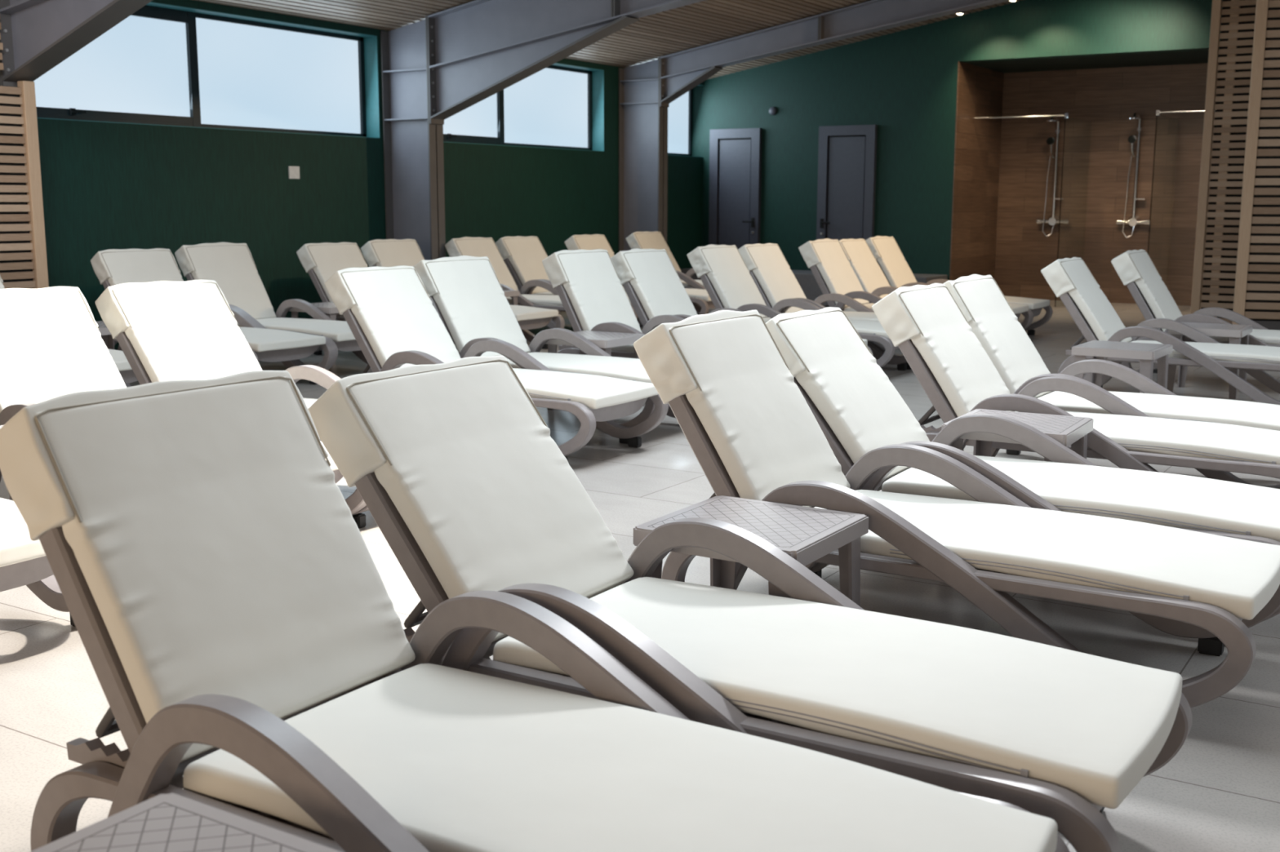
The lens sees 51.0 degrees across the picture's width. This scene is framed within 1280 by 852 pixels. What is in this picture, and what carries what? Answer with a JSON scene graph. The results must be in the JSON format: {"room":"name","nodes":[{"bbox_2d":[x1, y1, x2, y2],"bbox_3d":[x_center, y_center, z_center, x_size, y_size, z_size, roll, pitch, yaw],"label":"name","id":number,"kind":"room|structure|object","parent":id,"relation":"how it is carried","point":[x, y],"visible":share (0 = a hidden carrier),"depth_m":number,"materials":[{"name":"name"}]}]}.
{"room":"spa","nodes":[
{"label":"spa","id":0,"kind":"room"},
{"bbox_2d":[36,0,703,350],"bbox_3d":[-4.766,-1.818,9.479,0.280,2.950,21.300,6,11,32],"label":"wall","id":1,"kind":"structure","parent":0,"point":[105,185],"depth_m":11.86,"materials":[{"name":"green paint"}]},
{"bbox_2d":[33,1,380,138],"bbox_3d":[-3.583,-2.951,11.167,0.245,0.945,3.792,6,11,32],"label":"window","id":2,"kind":"structure","parent":1,"relation":"in","point":[162,64],"depth_m":11.33,"materials":[{"name":"clear glass"}]},
{"bbox_2d":[443,62,604,151],"bbox_3d":[-1.459,-3.506,14.515,0.245,0.945,3.500,6,11,32],"label":"window","id":3,"kind":"structure","parent":1,"relation":"in","point":[558,106],"depth_m":15.22,"materials":[{"name":"clear glass"}]},
{"bbox_2d":[667,84,703,157],"bbox_3d":[0.168,-3.930,17.078,0.245,0.945,2.170,6,11,32],"label":"window","id":4,"kind":"structure","parent":1,"relation":"in","point":[680,110],"depth_m":17.82,"materials":[{"name":"clear glass"}]},
{"bbox_2d":[193,0,1022,79],"bbox_3d":[1.598,-3.799,5.113,15.320,2.674,21.300,6,11,32],"label":"ceiling","id":5,"kind":"structure","parent":0,"point":[706,22],"depth_m":14.22,"materials":[{"name":"brown wood"}]},
{"bbox_2d":[0,300,1279,851],"bbox_3d":[2.448,0.568,4.639,18.600,0.120,26.200,6,11,32],"label":"floor","id":6,"kind":"structure","parent":0,"point":[1220,792],"depth_m":3.84,"materials":[{"name":"tile"}]},
{"bbox_2d":[0,22,48,288],"bbox_3d":[-4.768,-1.329,8.031,0.070,2.464,2.600,6,11,32],"label":"slatted screen","id":7,"kind":"object","parent":6,"relation":"on","point":[23,250],"visible":0.73,"depth_m":8.97,"materials":[{"name":"brown wood"}]},
{"bbox_2d":[0,497,75,626],"bbox_3d":[-2.427,0.135,4.026,1.754,0.911,0.724,6,11,32],"label":"sun lounger","id":8,"kind":"object","parent":6,"relation":"on","point":[24,561],"visible":0.28,"depth_m":3.72,"materials":[{"name":"beige fabric"}]},
{"bbox_2d":[0,497,45,567],"bbox_3d":[-2.224,0.278,3.921,1.275,0.082,0.593,6,11,32],"label":"seat cushion","id":9,"kind":"object","parent":8,"relation":"on","point":[16,547],"depth_m":3.66,"materials":[{"name":"beige fabric"}]},
{"bbox_2d":[0,0,152,87],"bbox_3d":[1.676,-2.326,5.248,14.964,5.383,0.200,6,11,32],"label":"frame","id":10,"kind":"object","parent":6,"relation":"on","point":[37,36],"visible":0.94,"depth_m":8.70,"materials":[{"name":"grey metal"}]},
{"bbox_2d":[0,286,366,514],"bbox_3d":[-1.919,-0.053,5.186,1.765,0.902,0.724,6,11,31],"label":"sun lounger","id":11,"kind":"object","parent":6,"relation":"on","point":[51,344],"visible":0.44,"depth_m":5.48,"materials":[{"name":"beige fabric"}]},
{"bbox_2d":[0,289,126,413],"bbox_3d":[-2.427,-0.262,5.472,0.387,0.563,0.586,3,10,32],"label":"cushion","id":12,"kind":"object","parent":11,"relation":"on","point":[51,344],"depth_m":5.49,"materials":[{"name":"beige fabric"}]},
{"bbox_2d":[30,792,341,851],"bbox_3d":[-0.586,0.780,1.597,0.455,0.450,0.455,6,11,32],"label":"side table","id":13,"kind":"object","parent":6,"relation":"on","point":[171,822],"visible":1,"depth_m":1.74,"materials":[{"name":"beige plastic"}]},
{"bbox_2d":[90,248,335,385],"bbox_3d":[-3.017,-0.760,9.352,1.749,0.915,0.724,6,11,33],"label":"sun lounger","id":14,"kind":"object","parent":6,"relation":"on","point":[113,267],"visible":0.48,"depth_m":9.45,"materials":[{"name":"beige fabric"}]},
{"bbox_2d":[102,250,183,286],"bbox_3d":[-3.515,-0.972,9.651,0.387,0.563,0.586,6,11,33],"label":"cushion","id":15,"kind":"object","parent":14,"relation":"on","point":[118,267],"depth_m":9.63,"materials":[{"name":"beige fabric"}]},
{"bbox_2d":[238,326,325,351],"bbox_3d":[-2.820,-0.614,9.244,1.275,0.082,0.593,6,11,33],"label":"seat cushion","id":16,"kind":"object","parent":14,"relation":"on","point":[259,340],"depth_m":8.98,"materials":[{"name":"beige fabric"}]},
{"bbox_2d":[94,280,368,528],"bbox_3d":[-1.524,-0.154,5.818,1.774,0.895,0.724,6,11,31],"label":"sun lounger","id":17,"kind":"object","parent":6,"relation":"on","point":[165,331],"visible":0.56,"depth_m":6.04,"materials":[{"name":"beige fabric"}]},
{"bbox_2d":[112,283,262,382],"bbox_3d":[-2.033,-0.363,6.102,0.387,0.563,0.586,2,9,32],"label":"cushion","id":18,"kind":"object","parent":17,"relation":"on","point":[164,331],"depth_m":6.04,"materials":[{"name":"beige fabric"}]},
{"bbox_2d":[302,397,320,439],"bbox_3d":[-1.312,-0.018,5.708,1.275,0.082,0.593,6,11,31],"label":"seat cushion","id":19,"kind":"object","parent":17,"relation":"on","point":[309,402],"depth_m":6.04,"materials":[{"name":"beige fabric"}]},
{"bbox_2d":[174,242,368,370],"bbox_3d":[-2.644,-0.878,9.985,1.724,0.940,0.724,6,11,33],"label":"sun lounger","id":20,"kind":"object","parent":6,"relation":"on","point":[233,267],"visible":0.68,"depth_m":10.21,"materials":[{"name":"beige fabric"}]},
{"bbox_2d":[186,245,276,319],"bbox_3d":[-3.141,-1.087,10.282,0.387,0.563,0.586,9,13,32],"label":"cushion","id":21,"kind":"object","parent":20,"relation":"on","point":[233,268],"depth_m":10.29,"materials":[{"name":"beige fabric"}]},
{"bbox_2d":[236,317,355,342],"bbox_3d":[-2.456,-0.721,9.887,1.275,0.082,0.593,6,11,33],"label":"seat cushion","id":22,"kind":"object","parent":20,"relation":"on","point":[334,331],"depth_m":9.65,"materials":[{"name":"beige fabric"}]},
{"bbox_2d":[296,242,367,355],"bbox_3d":[-1.964,-1.030,10.992,1.751,0.912,0.724,6,11,32],"label":"sun lounger","id":23,"kind":"object","parent":6,"relation":"on","point":[321,261],"visible":0.36,"depth_m":11.13,"materials":[{"name":"beige fabric"}]},
{"bbox_2d":[306,244,367,315],"bbox_3d":[-2.469,-1.240,11.281,0.387,0.563,0.586,5,11,32],"label":"cushion","id":24,"kind":"object","parent":23,"relation":"on","point":[323,260],"depth_m":11.17,"materials":[{"name":"beige fabric"}]},
{"bbox_2d":[360,239,564,349],"bbox_3d":[-1.567,-1.139,11.611,1.736,0.925,0.724,6,11,32],"label":"sun lounger","id":25,"kind":"object","parent":6,"relation":"on","point":[388,252],"visible":0.42,"depth_m":11.69,"materials":[{"name":"beige fabric"}]},
{"bbox_2d":[370,240,424,266],"bbox_3d":[-2.071,-1.349,11.899,0.387,0.563,0.586,7,12,32],"label":"cushion","id":26,"kind":"object","parent":25,"relation":"on","point":[383,253],"depth_m":11.86,"materials":[{"name":"beige fabric"}]},
{"bbox_2d":[510,305,558,321],"bbox_3d":[-1.372,-0.990,11.511,1.275,0.082,0.593,6,11,32],"label":"seat cushion","id":27,"kind":"object","parent":25,"relation":"on","point":[522,313],"depth_m":11.24,"materials":[{"name":"beige fabric"}]},
{"bbox_2d":[324,266,668,461],"bbox_3d":[-0.786,-0.354,6.987,1.759,0.907,0.724,6,11,31],"label":"sun lounger","id":28,"kind":"object","parent":6,"relation":"on","point":[390,313],"visible":0.77,"depth_m":7.05,"materials":[{"name":"beige fabric"}]},
{"bbox_2d":[341,268,460,367],"bbox_3d":[-1.294,-0.563,7.273,0.387,0.563,0.586,4,10,32],"label":"cushion","id":29,"kind":"object","parent":28,"relation":"on","point":[388,312],"depth_m":7.20,"materials":[{"name":"beige fabric"}]},
{"bbox_2d":[512,368,658,408],"bbox_3d":[-0.581,-0.213,6.881,1.275,0.082,0.593,6,11,31],"label":"seat cushion","id":30,"kind":"object","parent":28,"relation":"on","point":[590,391],"depth_m":6.60,"materials":[{"name":"beige fabric"}]},
{"bbox_2d":[0,370,1070,851],"bbox_3d":[-0.245,0.439,2.195,1.733,0.927,0.724,6,11,31],"label":"sun lounger","id":31,"kind":"object","parent":6,"relation":"on","point":[242,637],"visible":0.98,"depth_m":2.27,"materials":[{"name":"white fabric"}]},
{"bbox_2d":[35,377,415,762],"bbox_3d":[-0.752,0.230,2.480,0.387,0.563,0.586,8,12,31],"label":"cushion","id":32,"kind":"object","parent":31,"relation":"on","point":[197,537],"depth_m":2.40,"materials":[{"name":"beige fabric"}]},
{"bbox_2d":[182,663,1057,851],"bbox_3d":[-0.051,0.589,2.097,1.275,0.082,0.593,6,11,31],"label":"seat cushion","id":33,"kind":"object","parent":31,"relation":"on","point":[464,761],"depth_m":2.09,"materials":[{"name":"beige fabric"}]},
{"bbox_2d":[444,236,635,328],"bbox_3d":[-0.977,-1.312,12.667,1.753,0.920,0.724,6,11,31],"label":"sun lounger","id":34,"kind":"object","parent":6,"relation":"on","point":[466,246],"visible":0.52,"depth_m":12.93,"materials":[{"name":"beige fabric"}]},
{"bbox_2d":[454,239,520,294],"bbox_3d":[-1.482,-1.518,12.953,0.387,0.563,0.586,5,11,32],"label":"cushion","id":35,"kind":"object","parent":34,"relation":"on","point":[488,248],"depth_m":13.02,"materials":[{"name":"beige fabric"}]},
{"bbox_2d":[506,294,563,306],"bbox_3d":[-0.774,-1.164,12.563,1.275,0.082,0.593,6,11,31],"label":"seat cushion","id":36,"kind":"object","parent":34,"relation":"on","point":[535,300],"depth_m":12.35,"materials":[{"name":"beige fabric"}]},
{"bbox_2d":[380,0,705,260],"bbox_3d":[3.947,-2.919,8.827,14.964,5.383,0.200,6,11,32],"label":"frame","id":37,"kind":"object","parent":6,"relation":"on","point":[441,65],"visible":0.99,"depth_m":12.36,"materials":[{"name":"grey metal"}]},
{"bbox_2d":[413,255,675,444],"bbox_3d":[-0.463,-0.479,7.644,1.729,0.937,0.724,6,11,32],"label":"sun lounger","id":38,"kind":"object","parent":6,"relation":"on","point":[466,293],"visible":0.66,"depth_m":7.81,"materials":[{"name":"beige fabric"}]},
{"bbox_2d":[425,259,530,356],"bbox_3d":[-0.966,-0.686,7.932,0.387,0.563,0.586,9,13,31],"label":"cushion","id":39,"kind":"object","parent":38,"relation":"on","point":[468,296],"depth_m":7.88,"materials":[{"name":"beige fabric"}]},
{"bbox_2d":[504,352,652,383],"bbox_3d":[-0.272,-0.323,7.547,1.275,0.082,0.593,6,11,32],"label":"seat cushion","id":40,"kind":"object","parent":38,"relation":"on","point":[600,364],"depth_m":7.40,"materials":[{"name":"beige fabric"}]},
{"bbox_2d":[495,235,640,322],"bbox_3d":[-0.581,-1.409,13.286,1.755,0.910,0.724,6,11,32],"label":"sun lounger","id":41,"kind":"object","parent":6,"relation":"on","point":[523,256],"visible":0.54,"depth_m":13.43,"materials":[{"name":"beige fabric"}]},
{"bbox_2d":[503,237,550,294],"bbox_3d":[-1.084,-1.620,13.578,0.387,0.563,0.586,5,10,32],"label":"cushion","id":42,"kind":"object","parent":41,"relation":"on","point":[523,257],"depth_m":13.46,"materials":[{"name":"beige fabric"}]},
{"bbox_2d":[532,291,631,302],"bbox_3d":[-0.379,-1.266,13.178,1.275,0.082,0.593,6,11,32],"label":"seat cushion","id":43,"kind":"object","parent":41,"relation":"on","point":[548,293],"depth_m":13.24,"materials":[{"name":"beige fabric"}]},
{"bbox_2d":[545,330,644,409],"bbox_3d":[-0.272,-0.334,8.261,0.455,0.450,0.455,6,11,32],"label":"side table","id":44,"kind":"object","parent":6,"relation":"on","point":[605,340],"visible":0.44,"depth_m":8.13,"materials":[{"name":"beige plastic"}]},
{"bbox_2d":[542,248,684,358],"bbox_3d":[0.227,-0.643,8.616,1.706,0.945,0.724,6,11,32],"label":"sun lounger","id":45,"kind":"object","parent":6,"relation":"on","point":[590,291],"visible":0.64,"depth_m":8.77,"materials":[{"name":"beige fabric"}]},
{"bbox_2d":[558,252,642,333],"bbox_3d":[-0.274,-0.855,8.908,0.387,0.563,0.586,11,14,31],"label":"cushion","id":46,"kind":"object","parent":45,"relation":"on","point":[591,293],"depth_m":8.83,"materials":[{"name":"beige fabric"}]},
{"bbox_2d":[564,234,715,315],"bbox_3d":[0.101,-1.505,13.852,1.747,0.915,0.724,6,11,31],"label":"sun lounger","id":47,"kind":"object","parent":6,"relation":"on","point":[700,300],"visible":0.33,"depth_m":13.95,"materials":[{"name":"beige fabric"}]},
{"bbox_2d":[573,235,623,288],"bbox_3d":[-0.407,-1.715,14.138,0.387,0.563,0.586,6,11,31],"label":"cushion","id":48,"kind":"object","parent":47,"relation":"on","point":[580,242],"depth_m":14.14,"materials":[{"name":"beige fabric"}]},
{"bbox_2d":[622,288,711,301],"bbox_3d":[0.301,-1.360,13.750,1.275,0.082,0.593,6,11,31],"label":"seat cushion","id":49,"kind":"object","parent":47,"relation":"on","point":[703,295],"depth_m":13.30,"materials":[{"name":"beige fabric"}]},
{"bbox_2d":[626,231,706,289],"bbox_3d":[0.721,-1.733,15.213,1.744,0.919,0.724,6,11,32],"label":"sun lounger","id":50,"kind":"object","parent":6,"relation":"on","point":[637,240],"visible":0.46,"depth_m":15.38,"materials":[{"name":"beige fabric"}]},
{"bbox_2d":[635,233,681,279],"bbox_3d":[0.216,-1.943,15.502,0.387,0.563,0.586,6,11,32],"label":"cushion","id":51,"kind":"object","parent":50,"relation":"on","point":[642,241],"depth_m":15.54,"materials":[{"name":"beige fabric"}]},
{"bbox_2d":[610,248,872,354],"bbox_3d":[0.660,-0.737,9.219,1.736,0.932,0.724,6,11,31],"label":"sun lounger","id":52,"kind":"object","parent":6,"relation":"on","point":[649,277],"visible":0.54,"depth_m":9.39,"materials":[{"name":"beige fabric"}]},
{"bbox_2d":[622,251,697,319],"bbox_3d":[0.154,-0.943,9.503,0.387,0.563,0.586,8,12,31],"label":"cushion","id":53,"kind":"object","parent":52,"relation":"on","point":[651,282],"depth_m":9.41,"materials":[{"name":"beige fabric"}]},
{"bbox_2d":[307,355,1191,851],"bbox_3d":[0.170,0.357,2.826,1.786,0.882,0.724,6,11,31],"label":"sun lounger","id":54,"kind":"object","parent":6,"relation":"on","point":[455,463],"visible":0.86,"depth_m":2.74,"materials":[{"name":"beige fabric"}]},
{"bbox_2d":[346,361,633,642],"bbox_3d":[-0.342,0.149,3.107,0.387,0.563,0.586,0,8,32],"label":"cushion","id":55,"kind":"object","parent":54,"relation":"on","point":[457,467],"depth_m":3.02,"materials":[{"name":"beige fabric"}]},
{"bbox_2d":[493,577,1182,808],"bbox_3d":[0.388,0.487,2.714,1.275,0.082,0.593,6,11,31],"label":"seat cushion","id":56,"kind":"object","parent":54,"relation":"on","point":[1091,727],"depth_m":2.54,"materials":[{"name":"beige fabric"}]},
{"bbox_2d":[633,495,868,606],"bbox_3d":[0.290,0.466,3.486,0.455,0.450,0.455,6,11,32],"label":"side table","id":57,"kind":"object","parent":6,"relation":"on","point":[806,535],"visible":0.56,"depth_m":3.48,"materials":[{"name":"beige plastic"}]},
{"bbox_2d":[686,244,906,370],"bbox_3d":[1.242,-0.898,10.197,1.738,0.931,0.724,6,11,32],"label":"sun lounger","id":58,"kind":"object","parent":6,"relation":"on","point":[722,269],"visible":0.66,"depth_m":10.29,"materials":[{"name":"beige fabric"}]},
{"bbox_2d":[700,247,768,318],"bbox_3d":[0.738,-1.105,10.484,0.387,0.563,0.586,7,12,31],"label":"cushion","id":59,"kind":"object","parent":58,"relation":"on","point":[725,276],"depth_m":10.38,"materials":[{"name":"beige fabric"}]},
{"bbox_2d":[762,317,890,339],"bbox_3d":[1.438,-0.746,10.098,1.275,0.082,0.593,6,11,32],"label":"seat cushion","id":60,"kind":"object","parent":58,"relation":"on","point":[863,327],"depth_m":9.74,"materials":[{"name":"beige fabric"}]},
{"bbox_2d":[618,0,1012,252],"bbox_3d":[6.137,-3.491,12.279,14.964,5.383,0.200,6,11,32],"label":"frame","id":61,"kind":"object","parent":6,"relation":"on","point":[646,91],"visible":0.98,"depth_m":15.80,"materials":[{"name":"grey metal"}]},
{"bbox_2d":[737,243,911,369],"bbox_3d":[1.647,-0.994,10.814,1.741,0.919,0.724,6,11,31],"label":"sun lounger","id":62,"kind":"object","parent":6,"relation":"on","point":[766,264],"visible":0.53,"depth_m":10.99,"materials":[{"name":"beige fabric"}]},
{"bbox_2d":[746,245,806,313],"bbox_3d":[1.140,-1.204,11.099,0.387,0.563,0.586,6,11,31],"label":"cushion","id":63,"kind":"object","parent":62,"relation":"on","point":[767,266],"depth_m":11.00,"materials":[{"name":"beige fabric"}]},
{"bbox_2d":[798,238,897,311],"bbox_3d":[2.270,-1.141,11.646,1.729,0.937,0.724,6,11,32],"label":"sun lounger","id":64,"kind":"object","parent":6,"relation":"on","point":[826,259],"visible":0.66,"depth_m":11.77,"materials":[{"name":"beige fabric"}]},
{"bbox_2d":[811,241,869,308],"bbox_3d":[1.768,-1.349,11.935,0.387,0.563,0.586,9,13,32],"label":"cushion","id":65,"kind":"object","parent":64,"relation":"on","point":[831,268],"depth_m":11.82,"materials":[{"name":"beige fabric"}]},
{"bbox_2d":[838,238,1031,329],"bbox_3d":[2.636,-1.241,12.297,1.741,0.921,0.724,6,11,31],"label":"sun lounger","id":66,"kind":"object","parent":6,"relation":"on","point":[870,276],"visible":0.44,"depth_m":12.47,"materials":[{"name":"beige fabric"}]},
{"bbox_2d":[840,240,890,298],"bbox_3d":[2.129,-1.450,12.582,0.387,0.563,0.586,6,11,31],"label":"cushion","id":67,"kind":"object","parent":66,"relation":"on","point":[870,276],"depth_m":12.52,"materials":[{"name":"beige fabric"}]},
{"bbox_2d":[633,310,1279,707],"bbox_3d":[0.866,0.173,3.807,1.747,0.925,0.724,6,11,31],"label":"sun lounger","id":68,"kind":"object","parent":6,"relation":"on","point":[723,376],"visible":0.89,"depth_m":3.67,"materials":[{"name":"beige fabric"}]},
{"bbox_2d":[668,315,850,506],"bbox_3d":[0.360,-0.033,4.093,0.387,0.563,0.586,6,11,31],"label":"cushion","id":69,"kind":"object","parent":68,"relation":"on","point":[734,397],"depth_m":3.98,"materials":[{"name":"beige fabric"}]},
{"bbox_2d":[814,489,1279,620],"bbox_3d":[1.065,0.323,3.705,1.275,0.082,0.593,6,11,31],"label":"seat cushion","id":70,"kind":"object","parent":68,"relation":"on","point":[994,534],"depth_m":3.51,"materials":[{"name":"beige fabric"}]},
{"bbox_2d":[865,235,1053,335],"bbox_3d":[3.026,-1.352,12.929,1.734,0.934,0.724,6,11,31],"label":"sun lounger","id":71,"kind":"object","parent":6,"relation":"on","point":[887,254],"visible":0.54,"depth_m":13.00,"materials":[{"name":"beige fabric"}]},
{"bbox_2d":[871,238,916,288],"bbox_3d":[2.519,-1.558,13.211,0.387,0.563,0.586,8,12,31],"label":"cushion","id":72,"kind":"object","parent":71,"relation":"on","point":[886,252],"depth_m":13.11,"materials":[{"name":"beige fabric"}]},
{"bbox_2d":[1004,296,1049,310],"bbox_3d":[3.221,-1.199,12.833,1.275,0.082,0.593,6,11,31],"label":"seat cushion","id":73,"kind":"object","parent":71,"relation":"on","point":[1033,304],"depth_m":12.50,"materials":[{"name":"beige fabric"}]},
{"bbox_2d":[941,408,1093,462],"bbox_3d":[1.422,0.203,5.075,0.455,0.450,0.455,6,11,30],"label":"side table","id":74,"kind":"object","parent":6,"relation":"on","point":[1073,431],"visible":0.41,"depth_m":5.01,"materials":[{"name":"beige plastic"}]},
{"bbox_2d":[764,306,1279,646],"bbox_3d":[1.268,0.090,4.441,1.790,0.881,0.724,6,11,30],"label":"sun lounger","id":75,"kind":"object","parent":6,"relation":"on","point":[859,411],"visible":0.72,"depth_m":4.46,"materials":[{"name":"beige fabric"}]},
{"bbox_2d":[775,311,929,479],"bbox_3d":[0.754,-0.116,4.718,0.387,0.563,0.586,-1,8,31],"label":"cushion","id":76,"kind":"object","parent":75,"relation":"on","point":[859,411],"depth_m":4.61,"materials":[{"name":"beige fabric"}]},
{"bbox_2d":[881,455,1279,542],"bbox_3d":[1.489,0.220,4.329,1.275,0.082,0.593,6,11,30],"label":"seat cushion","id":77,"kind":"object","parent":75,"relation":"on","point":[1069,484],"depth_m":4.19,"materials":[{"name":"beige fabric"}]},
{"bbox_2d":[974,113,1091,306],"bbox_3d":[4.909,-2.716,16.911,1.143,2.300,1.245,6,11,32],"label":"glass screen","id":78,"kind":"object","parent":6,"relation":"on","point":[1077,132],"visible":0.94,"depth_m":16.51,"materials":[{"name":"clear glass"}]},
{"bbox_2d":[871,283,1279,484],"bbox_3d":[1.864,-0.096,5.487,1.760,0.907,0.724,6,11,32],"label":"sun lounger","id":79,"kind":"object","parent":6,"relation":"on","point":[927,325],"visible":0.73,"depth_m":5.53,"materials":[{"name":"beige fabric"}]},
{"bbox_2d":[897,287,1011,417],"bbox_3d":[1.358,-0.306,5.776,0.387,0.563,0.586,4,10,32],"label":"cushion","id":80,"kind":"object","parent":79,"relation":"on","point":[935,339],"depth_m":5.62,"materials":[{"name":"beige fabric"}]},
{"bbox_2d":[1016,411,1279,464],"bbox_3d":[2.068,0.045,5.379,1.275,0.082,0.593,6,11,32],"label":"seat cushion","id":81,"kind":"object","parent":79,"relation":"on","point":[1135,432],"depth_m":5.17,"materials":[{"name":"beige fabric"}]},
{"bbox_2d":[943,274,1279,488],"bbox_3d":[2.235,-0.205,6.122,1.761,0.914,0.724,6,11,32],"label":"sun lounger","id":82,"kind":"object","parent":6,"relation":"on","point":[991,317],"visible":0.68,"depth_m":6.22,"materials":[{"name":"beige fabric"}]},
{"bbox_2d":[952,278,1053,398],"bbox_3d":[1.734,-0.413,6.415,0.387,0.563,0.586,5,10,33],"label":"cushion","id":83,"kind":"object","parent":82,"relation":"on","point":[992,319],"depth_m":6.34,"materials":[{"name":"beige fabric"}]},
{"bbox_2d":[1038,391,1279,431],"bbox_3d":[2.439,-0.060,6.013,1.275,0.082,0.593,6,11,32],"label":"seat cushion","id":84,"kind":"object","parent":82,"relation":"on","point":[1155,404],"depth_m":5.94,"materials":[{"name":"beige fabric"}]},
{"bbox_2d":[1071,340,1173,393],"bbox_3d":[2.773,-0.240,7.743,0.455,0.450,0.455,6,11,33],"label":"side table","id":85,"kind":"object","parent":6,"relation":"on","point":[1145,353],"visible":0.63,"depth_m":7.62,"materials":[{"name":"beige plastic"}]},
{"bbox_2d":[1040,257,1279,404],"bbox_3d":[3.464,-0.587,8.455,1.761,0.904,0.725,6,11,31],"label":"sun lounger","id":86,"kind":"object","parent":6,"relation":"on","point":[1070,280],"visible":0.84,"depth_m":8.49,"materials":[{"name":"beige fabric"}]},
{"bbox_2d":[1059,259,1132,342],"bbox_3d":[2.955,-0.796,8.738,0.387,0.563,0.586,4,10,31],"label":"cushion","id":87,"kind":"object","parent":86,"relation":"on","point":[1080,293],"depth_m":8.55,"materials":[{"name":"beige fabric"}]},
{"bbox_2d":[1131,340,1279,364],"bbox_3d":[3.671,-0.447,8.349,1.275,0.082,0.593,6,11,31],"label":"seat cushion","id":88,"kind":"object","parent":86,"relation":"on","point":[1216,351],"depth_m":8.17,"materials":[{"name":"beige fabric"}]},
{"bbox_2d":[1147,110,1215,287],"bbox_3d":[6.814,-2.515,15.736,1.357,2.300,1.245,6,11,32],"label":"glass screen","id":89,"kind":"object","parent":6,"relation":"on","point":[1166,127],"visible":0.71,"depth_m":16.01,"materials":[{"name":"clear glass"}]},
{"bbox_2d":[1111,249,1279,373],"bbox_3d":[4.228,-0.753,9.392,1.735,0.925,0.724,6,11,32],"label":"sun lounger","id":90,"kind":"object","parent":6,"relation":"on","point":[1135,269],"visible":0.68,"depth_m":9.48,"materials":[{"name":"beige fabric"}]},
{"bbox_2d":[1128,252,1182,331],"bbox_3d":[3.722,-0.962,9.679,0.387,0.563,0.586,7,12,31],"label":"cushion","id":91,"kind":"object","parent":90,"relation":"on","point":[1152,296],"depth_m":9.48,"materials":[{"name":"beige fabric"}]},
{"bbox_2d":[1180,328,1279,344],"bbox_3d":[4.423,-0.603,9.293,1.275,0.082,0.593,6,11,32],"label":"seat cushion","id":92,"kind":"object","parent":90,"relation":"on","point":[1266,336],"depth_m":9.20,"materials":[{"name":"beige fabric"}]},
{"bbox_2d":[1167,322,1253,399],"bbox_3d":[3.811,-0.445,8.988,0.455,0.450,0.455,6,11,32],"label":"side table","id":93,"kind":"object","parent":6,"relation":"on","point":[1237,334],"visible":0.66,"depth_m":8.90,"materials":[{"name":"beige plastic"}]},
{"bbox_2d":[1190,0,1256,324],"bbox_3d":[6.136,-2.975,13.575,0.800,3.938,0.100,6,11,32],"label":"slatted screen","id":94,"kind":"object","parent":6,"relation":"on","point":[1237,28],"visible":0.42,"depth_m":13.70,"materials":[{"name":"brown wood"}]},
{"bbox_2d":[1231,0,1279,330],"bbox_3d":[6.028,-2.683,11.491,1.500,4.049,0.065,3,10,18],"label":"slatted screen","id":95,"kind":"object","parent":6,"relation":"on","point":[1257,279],"visible":0.86,"depth_m":11.77,"materials":[{"name":"brown wood"}]},
{"bbox_2d":[702,0,1222,279],"bbox_3d":[7.279,-3.841,14.028,15.020,5.503,0.250,6,11,32],"label":"wall","id":96,"kind":"structure","parent":0,"point":[904,83],"depth_m":16.49,"materials":[{"name":"green paint"}]},
{"bbox_2d":[708,128,762,248],"bbox_3d":[1.240,-2.817,17.801,0.740,2.205,0.131,6,11,32],"label":"door","id":97,"kind":"structure","parent":96,"relation":"in","point":[735,154],"depth_m":17.75,"materials":[{"name":"grey wood"}]},
{"bbox_2d":[680,267,947,305],"bbox_3d":[2.115,-1.766,17.047,3.440,0.385,0.745,6,11,32],"label":"trim","id":98,"kind":"structure","parent":96,"relation":"attached to","point":[806,279],"depth_m":16.61,"materials":[{"name":"grey stone"}]},
{"bbox_2d":[816,124,877,240],"bbox_3d":[2.588,-2.674,16.970,0.760,2.205,0.131,6,11,32],"label":"door","id":99,"kind":"structure","parent":96,"relation":"in","point":[847,154],"depth_m":16.91,"materials":[{"name":"grey wood"}]},
{"bbox_2d":[949,61,1004,280],"bbox_3d":[4.263,-3.032,16.970,0.014,2.920,1.754,6,11,32],"label":"wall","id":100,"kind":"structure","parent":0,"point":[980,91],"depth_m":16.87,"materials":[{"name":"brown wood"}]},
{"bbox_2d":[966,50,1219,73],"bbox_3d":[6.168,-4.345,15.696,4.340,0.100,1.500,6,11,32],"label":"ceiling","id":101,"kind":"structure","parent":0,"point":[1198,56],"depth_m":16.08,"materials":[{"name":"brown wood"}]},
{"bbox_2d":[994,62,1218,306],"bbox_3d":[6.593,-2.992,16.619,4.580,2.970,0.120,6,11,32],"label":"wall","id":102,"kind":"structure","parent":0,"point":[1105,98],"depth_m":17.00,"materials":[{"name":"brown wood"}]},
{"bbox_2d":[1036,116,1060,236],"bbox_3d":[5.246,-3.183,17.089,0.400,1.538,0.470,6,11,32],"label":"shower column","id":103,"kind":"structure","parent":102,"relation":"attached to","point":[1053,220],"depth_m":17.22,"materials":[{"name":"silver metal"}]},
{"bbox_2d":[1115,111,1149,238],"bbox_3d":[6.094,-3.094,16.566,0.400,1.538,0.470,6,11,32],"label":"shower column","id":104,"kind":"structure","parent":102,"relation":"attached to","point":[1134,222],"depth_m":16.70,"materials":[{"name":"silver metal"}]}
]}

